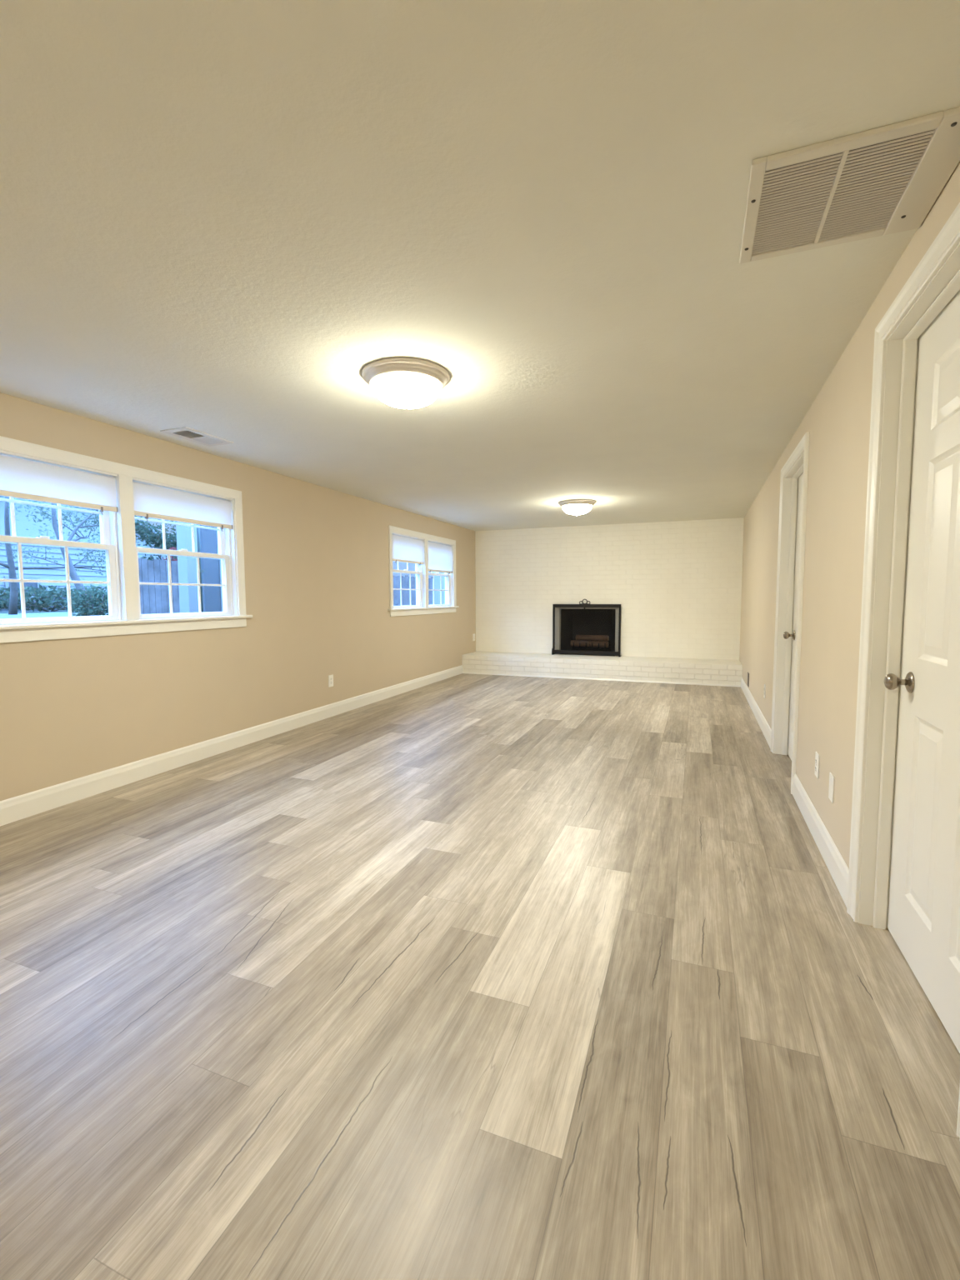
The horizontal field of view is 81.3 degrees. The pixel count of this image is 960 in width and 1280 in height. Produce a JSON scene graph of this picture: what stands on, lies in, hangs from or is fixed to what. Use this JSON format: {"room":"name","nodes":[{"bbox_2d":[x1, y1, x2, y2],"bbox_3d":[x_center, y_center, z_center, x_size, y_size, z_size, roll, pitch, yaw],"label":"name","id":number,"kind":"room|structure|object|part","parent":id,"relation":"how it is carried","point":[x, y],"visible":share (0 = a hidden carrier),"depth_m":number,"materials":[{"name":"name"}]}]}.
{"room":"empty living room","nodes":[
{"label":"empty living room","id":0,"kind":"room"},
{"bbox_2d":[0,392,475,800],"bbox_3d":[-2.199,-0.202,4.201,0.125,2.430,11.656,1,5,21],"label":"wall","id":1,"kind":"structure","parent":0,"point":[317,557],"depth_m":4.62,"materials":[{"name":"beige paint"}]},
{"bbox_2d":[0,435,252,643],"bbox_3d":[-2.367,-0.592,3.705,0.190,1.107,2.090,1,5,21],"label":"window","id":2,"kind":"structure","parent":1,"relation":"in","point":[117,537],"depth_m":3.66,"materials":[{"name":"white paint"}]},
{"bbox_3d":[-2.585,-0.790,3.259,0.035,0.473,0.845,1,5,21],"label":"sash","id":3,"kind":"part","parent":2,"relation":"part of","materials":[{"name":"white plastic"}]},
{"bbox_2d":[0,454,118,514],"bbox_3d":[-2.516,-0.893,3.222,0.038,0.254,0.862,1,5,21],"label":"roller shade","id":4,"kind":"object","parent":2,"relation":"attached to","point":[22,478],"visible":1,"depth_m":3.27,"materials":[{"name":"fabric"}]},
{"bbox_3d":[-2.547,-0.345,3.279,0.033,0.490,0.845,1,5,21],"label":"sash","id":5,"kind":"part","parent":2,"relation":"part of","materials":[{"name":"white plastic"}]},
{"bbox_3d":[-2.318,-0.603,3.686,0.024,0.940,0.096,1,5,21],"label":"mullion casing","id":6,"kind":"part","parent":2,"relation":"part of","materials":[{"name":"white paint"}]},
{"bbox_3d":[-2.239,-0.861,4.150,0.035,0.473,0.845,1,5,21],"label":"sash","id":7,"kind":"part","parent":2,"relation":"part of","materials":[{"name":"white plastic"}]},
{"bbox_2d":[132,480,232,530],"bbox_3d":[-2.169,-0.962,4.117,0.038,0.257,0.862,1,5,21],"label":"roller shade","id":8,"kind":"object","parent":2,"relation":"attached to","point":[150,501],"visible":0.98,"depth_m":4.06,"materials":[{"name":"fabric"}]},
{"bbox_3d":[-2.201,-0.416,4.170,0.033,0.490,0.845,1,5,21],"label":"sash","id":9,"kind":"part","parent":2,"relation":"part of","materials":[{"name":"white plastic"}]},
{"bbox_2d":[0,665,462,825],"bbox_3d":[-2.240,0.869,3.971,0.015,0.132,10.841,1,5,21],"label":"baseboard","id":10,"kind":"structure","parent":1,"relation":"attached to","point":[18,807],"depth_m":4.06,"materials":[{"name":"white paint"}]},
{"bbox_2d":[328,674,333,687],"bbox_3d":[-1.537,0.422,5.770,0.009,0.122,0.078,1,5,21],"label":"wall outlet","id":11,"kind":"object","parent":1,"relation":"attached to","point":[330,677],"visible":1,"depth_m":5.77,"materials":[{"name":"white plastic"}]},
{"bbox_2d":[387,525,459,616],"bbox_3d":[-0.794,-0.912,7.759,0.190,1.107,2.090,1,5,21],"label":"window","id":12,"kind":"structure","parent":1,"relation":"in","point":[422,607],"depth_m":7.71,"materials":[{"name":"white paint"}]},
{"bbox_3d":[-0.974,-0.665,7.333,0.033,0.490,0.845,1,5,21],"label":"sash","id":13,"kind":"part","parent":12,"relation":"part of","materials":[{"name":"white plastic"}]},
{"bbox_3d":[-1.012,-1.110,7.312,0.035,0.473,0.845,1,5,21],"label":"sash","id":14,"kind":"part","parent":12,"relation":"part of","materials":[{"name":"white plastic"}]},
{"bbox_2d":[392,534,424,564],"bbox_3d":[-0.943,-1.158,7.280,0.038,0.364,0.862,1,5,21],"label":"roller shade","id":15,"kind":"object","parent":12,"relation":"attached to","point":[405,549],"visible":0.94,"depth_m":7.26,"materials":[{"name":"fabric"}]},
{"bbox_3d":[-0.746,-0.922,7.740,0.024,0.940,0.096,1,5,21],"label":"mullion casing","id":16,"kind":"part","parent":12,"relation":"part of","materials":[{"name":"white paint"}]},
{"bbox_3d":[-0.628,-0.736,8.224,0.033,0.490,0.845,1,5,21],"label":"sash","id":17,"kind":"part","parent":12,"relation":"part of","materials":[{"name":"white plastic"}]},
{"bbox_2d":[428,541,452,574],"bbox_3d":[-0.596,-1.187,8.178,0.038,0.449,0.862,1,5,21],"label":"roller shade","id":18,"kind":"object","parent":12,"relation":"attached to","point":[439,555],"visible":0.94,"depth_m":8.17,"materials":[{"name":"fabric"}]},
{"bbox_2d":[0,673,959,1279],"bbox_3d":[-0.163,0.962,3.503,4.270,0.001,11.496,1,5,21],"label":"floor","id":19,"kind":"structure","parent":0,"point":[463,976],"depth_m":1.65,"materials":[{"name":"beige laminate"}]},
{"bbox_2d":[461,651,742,685],"bbox_3d":[1.731,0.414,8.554,4.100,0.297,0.613,1,5,21],"label":"hearth","id":20,"kind":"object","parent":19,"relation":"on","point":[637,668],"visible":0.91,"depth_m":8.22,"materials":[{"name":"white brick"}]},
{"bbox_2d":[551,599,620,656],"bbox_3d":[1.667,-0.200,8.795,1.081,0.892,0.113,1,5,21],"label":"fireplace screen","id":21,"kind":"object","parent":20,"relation":"on","point":[584,605],"visible":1,"depth_m":8.79,"materials":[{"name":"black metal"}]},
{"bbox_2d":[462,671,740,686],"bbox_3d":[1.618,0.576,8.273,4.070,0.020,0.014,1,5,21],"label":"trim","id":22,"kind":"structure","parent":20,"relation":"attached to","point":[462,672],"depth_m":8.17,"materials":[{"name":"white paint"}]},
{"bbox_2d":[0,0,959,530],"bbox_3d":[-0.132,-1.456,3.569,4.375,0.150,12.156,1,5,21],"label":"ceiling","id":23,"kind":"structure","parent":0,"point":[215,215],"depth_m":1.68,"materials":[{"name":"paint"}]},
{"bbox_2d":[160,426,233,446],"bbox_3d":[-1.929,-1.387,3.828,0.230,0.010,0.400,1,5,21],"label":"ceiling vent","id":24,"kind":"object","parent":23,"relation":"in","point":[185,432],"visible":1,"depth_m":3.80,"materials":[{"name":"white metal"}]},
{"bbox_2d":[361,357,449,409],"bbox_3d":[-0.368,-1.237,2.799,0.436,0.165,0.436,1,5,21],"label":"ceiling light","id":25,"kind":"object","parent":23,"relation":"attached to","point":[407,383],"visible":1,"depth_m":2.67,"materials":[{"name":"white glass"}]},
{"bbox_3d":[-0.368,-1.225,2.799,0.342,0.095,0.342,1,5,21],"label":"lamp shade","id":26,"kind":"part","parent":25,"relation":"part of","materials":[{"name":"white glass"}]},
{"bbox_2d":[558,499,595,516],"bbox_3d":[1.138,-1.534,6.557,0.436,0.165,0.436,1,5,21],"label":"ceiling light","id":27,"kind":"object","parent":23,"relation":"attached to","point":[575,507],"visible":1,"depth_m":6.42,"materials":[{"name":"white glass"}]},
{"bbox_3d":[1.138,-1.522,6.558,0.342,0.095,0.342,1,5,21],"label":"lamp shade","id":28,"kind":"part","parent":27,"relation":"part of","materials":[{"name":"white glass"}]},
{"bbox_2d":[739,106,959,264],"bbox_3d":[0.999,-1.221,1.542,0.488,0.016,0.456,1,5,21],"label":"ceiling vent","id":29,"kind":"object","parent":23,"relation":"in","point":[848,188],"visible":1,"depth_m":1.50,"materials":[{"name":"white metal"}]},
{"bbox_3d":[0.885,-1.224,1.587,0.175,0.003,0.384,1,5,21],"label":"louvre panel","id":30,"kind":"part","parent":29,"relation":"part of","materials":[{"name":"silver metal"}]},
{"bbox_3d":[1.059,-1.220,1.520,0.177,0.003,0.384,1,5,21],"label":"louvre panel","id":31,"kind":"part","parent":29,"relation":"part of","materials":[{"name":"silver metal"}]},
{"bbox_2d":[475,517,744,659],"bbox_3d":[1.963,-0.589,8.986,4.425,2.430,0.500,1,5,21],"label":"wall","id":32,"kind":"structure","parent":0,"point":[677,585],"depth_m":8.60,"materials":[{"name":"white brick"}]},
{"bbox_2d":[560,609,615,655],"bbox_3d":[1.784,-0.129,9.097,0.883,0.763,0.490,1,5,21],"label":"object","id":33,"kind":"structure","parent":32,"relation":"attached to","point":[573,622],"depth_m":9.23,"materials":[{"name":"metal"}]},
{"bbox_2d":[572,642,609,651],"bbox_3d":[1.800,0.128,9.089,0.560,0.190,0.306,1,5,21],"label":"grate","id":34,"kind":"object","parent":33,"relation":"in","point":[576,647],"visible":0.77,"depth_m":9.03,"materials":[{"name":"black metal"}]},
{"bbox_2d":[570,640,589,646],"bbox_3d":[1.624,0.058,9.101,0.286,0.103,0.098,1,5,18],"label":"log","id":35,"kind":"object","parent":34,"relation":"on","point":[582,643],"visible":0.97,"depth_m":9.07,"materials":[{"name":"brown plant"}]},
{"bbox_3d":[1.766,0.152,9.002,0.560,0.014,0.016,1,5,21],"label":"rail","id":36,"kind":"part","parent":34,"relation":"part of","materials":[{"name":"black metal"}]},
{"bbox_2d":[576,640,607,646],"bbox_3d":[1.823,0.057,9.145,0.506,0.102,0.103,1,5,21],"label":"log","id":37,"kind":"object","parent":34,"relation":"on","point":[577,640],"visible":0.13,"depth_m":9.11,"materials":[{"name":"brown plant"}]},
{"bbox_2d":[575,635,609,640],"bbox_3d":[1.821,-0.035,9.078,0.526,0.091,0.094,1,5,21],"label":"log","id":38,"kind":"object","parent":37,"relation":"on","point":[582,637],"visible":1,"depth_m":9.04,"materials":[{"name":"brown wood"}]},
{"bbox_2d":[590,640,608,647],"bbox_3d":[1.923,0.070,8.987,0.276,0.103,0.098,2,5,24],"label":"log","id":39,"kind":"object","parent":34,"relation":"on","point":[595,643],"visible":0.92,"depth_m":8.96,"materials":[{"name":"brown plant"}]},
{"bbox_2d":[739,160,959,868],"bbox_3d":[1.777,-0.101,2.667,0.200,2.430,11.656,1,5,21],"label":"wall","id":40,"kind":"structure","parent":0,"point":[837,421],"depth_m":2.67,"materials":[{"name":"beige paint"}]},
{"bbox_2d":[747,671,749,686],"bbox_3d":[3.189,0.468,6.651,0.007,0.160,0.160,1,5,21],"label":"cover plate","id":41,"kind":"object","parent":40,"relation":"attached to","point":[747,672],"visible":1,"depth_m":6.63,"materials":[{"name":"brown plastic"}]},
{"bbox_2d":[740,677,771,749],"bbox_3d":[2.922,0.690,5.984,0.015,0.132,3.348,1,5,21],"label":"baseboard","id":42,"kind":"structure","parent":40,"relation":"attached to","point":[763,724],"depth_m":5.47,"materials":[{"name":"white paint"}]},
{"bbox_2d":[764,684,765,698],"bbox_3d":[2.571,0.464,5.051,0.009,0.122,0.078,1,5,21],"label":"wall outlet","id":43,"kind":"object","parent":40,"relation":"attached to","point":[764,684],"visible":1,"depth_m":5.03,"materials":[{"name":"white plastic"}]},
{"bbox_2d":[770,431,809,794],"bbox_3d":[2.191,-0.172,3.836,0.172,2.188,1.046,1,5,21],"label":"door","id":44,"kind":"structure","parent":40,"relation":"in","point":[793,481],"depth_m":4.21,"materials":[{"name":"white paint"}]},
{"bbox_3d":[2.294,-0.035,4.164,0.062,0.057,0.057,1,5,21],"label":"knob","id":45,"kind":"part","parent":44,"relation":"part of","materials":[{"name":"silver metal"}]},
{"bbox_2d":[814,751,819,779],"bbox_3d":[1.718,0.638,2.853,0.009,0.122,0.078,1,5,21],"label":"wall outlet","id":46,"kind":"object","parent":40,"relation":"attached to","point":[817,755],"visible":1,"depth_m":2.84,"materials":[{"name":"white plastic"}]},
{"bbox_2d":[792,773,849,907],"bbox_3d":[1.692,0.941,2.814,0.015,0.132,1.379,1,5,21],"label":"baseboard","id":47,"kind":"structure","parent":40,"relation":"attached to","point":[837,866],"depth_m":2.63,"materials":[{"name":"white paint"}]},
{"bbox_2d":[828,772,834,803],"bbox_3d":[1.600,0.672,2.546,0.007,0.122,0.078,1,5,21],"label":"blank cover plate","id":48,"kind":"object","parent":40,"relation":"attached to","point":[831,792],"visible":1,"depth_m":2.53,"materials":[{"name":"white plastic"}]},
{"bbox_2d":[846,202,959,1137],"bbox_3d":[1.317,0.006,1.582,0.172,2.188,1.046,1,5,21],"label":"door","id":49,"kind":"structure","parent":40,"relation":"in","point":[904,873],"depth_m":1.85,"materials":[{"name":"white paint"}]},
{"bbox_3d":[1.419,0.143,1.910,0.062,0.057,0.057,1,5,21],"label":"knob","id":50,"kind":"part","parent":49,"relation":"part of","materials":[{"name":"silver metal"}]},
{"label":"outside","id":51,"kind":"structure","parent":0,"visible":0},
{"bbox_2d":[0,609,109,619],"bbox_3d":[-34.643,-2.267,40.148,86.370,0.500,130.000,1,5,21],"label":"ground","id":52,"kind":"structure","parent":51,"point":[3,615],"depth_m":15.18,"materials":[{"name":"green plant"}]},
{"bbox_2d":[0,496,106,614],"bbox_3d":[-12.654,-3.600,15.238,6.108,5.894,3.832,-3,5,-31],"label":"tree","id":53,"kind":"object","parent":52,"relation":"on","point":[13,599],"visible":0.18,"depth_m":15.27,"materials":[{"name":"green plant"}]},
{"bbox_2d":[0,584,108,611],"bbox_3d":[-14.240,-1.384,18.527,2.245,0.961,7.332,1,5,21],"label":"bush","id":54,"kind":"object","parent":52,"relation":"on","point":[39,604],"visible":0.48,"depth_m":17.93,"materials":[{"name":"green plant"}]},
{"bbox_2d":[5,496,141,608],"bbox_3d":[-8.681,-3.135,12.309,2.529,5.362,4.294,0,4,2],"label":"tree","id":55,"kind":"object","parent":52,"relation":"on","point":[73,576],"visible":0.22,"depth_m":11.96,"materials":[{"name":"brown plant"}]},
{"bbox_2d":[65,584,109,616],"bbox_3d":[-6.175,-0.553,8.967,0.808,0.688,0.766,1,5,21],"label":"bush","id":56,"kind":"object","parent":52,"relation":"on","point":[101,597],"visible":0.77,"depth_m":8.81,"materials":[{"name":"green plant"}]},
{"bbox_2d":[0,495,177,611],"bbox_3d":[-19.765,-3.578,22.173,9.800,5.150,11.300,1,5,21],"label":"tree","id":57,"kind":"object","parent":52,"relation":"on","point":[24,523],"visible":0.28,"depth_m":20.27,"materials":[{"name":"plant"}]},
{"bbox_3d":[-15.980,-1.837,19.552,0.030,0.550,0.900,1,5,21],"label":"pane","id":58,"kind":"part","parent":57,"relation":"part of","materials":[{"name":"clear glass"}]},
{"bbox_2d":[134,515,177,560],"bbox_3d":[-8.499,-2.368,16.790,4.108,3.119,2.344,-2,5,-26],"label":"tree","id":59,"kind":"object","parent":52,"relation":"on","point":[152,540],"visible":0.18,"depth_m":15.97,"materials":[{"name":"green plant"}]},
{"bbox_2d":[162,546,177,562],"bbox_3d":[-7.342,-1.431,13.656,0.882,1.718,0.818,1,5,21],"label":"shrub","id":60,"kind":"object","parent":52,"relation":"on","point":[170,548],"visible":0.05,"depth_m":13.48,"materials":[{"name":"green plant"}]},
{"bbox_2d":[175,521,199,613],"bbox_3d":[-3.072,-1.028,5.864,0.180,2.030,0.180,1,5,21],"label":"porch post","id":61,"kind":"object","parent":52,"relation":"on","point":[188,595],"visible":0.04,"depth_m":5.83,"materials":[{"name":"grey paint"}]},
{"bbox_2d":[196,524,204,612],"bbox_3d":[-3.021,-0.974,5.999,0.060,1.900,0.070,1,5,21],"label":"downspout","id":62,"kind":"object","parent":52,"relation":"on","point":[197,528],"visible":0.23,"depth_m":6.00,"materials":[{"name":"grey metal"}]},
{"bbox_2d":[200,525,223,612],"bbox_3d":[-3.255,-1.058,6.777,0.080,1.950,0.310,1,5,21],"label":"panel","id":63,"kind":"object","parent":52,"relation":"on","point":[212,595],"visible":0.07,"depth_m":6.74,"materials":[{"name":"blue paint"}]},
{"bbox_3d":[-3.211,-1.067,6.889,0.080,1.950,0.070,1,5,21],"label":"edge post","id":64,"kind":"part","parent":63,"relation":"part of","materials":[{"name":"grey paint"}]},
{"bbox_2d":[138,558,433,614],"bbox_3d":[-4.140,-1.702,19.919,0.178,1.420,17.804,1,5,21],"label":"wooden fence","id":65,"kind":"object","parent":52,"relation":"on","point":[154,599],"visible":0.15,"depth_m":12.36,"materials":[{"name":"grey wood"}]},
{"bbox_2d":[433,571,444,604],"bbox_3d":[-0.767,-1.476,11.528,0.340,2.030,0.340,1,5,21],"label":"porch post","id":66,"kind":"object","parent":52,"relation":"on","point":[437,578],"visible":0.02,"depth_m":11.43,"materials":[{"name":"grey paint"}]}
]}

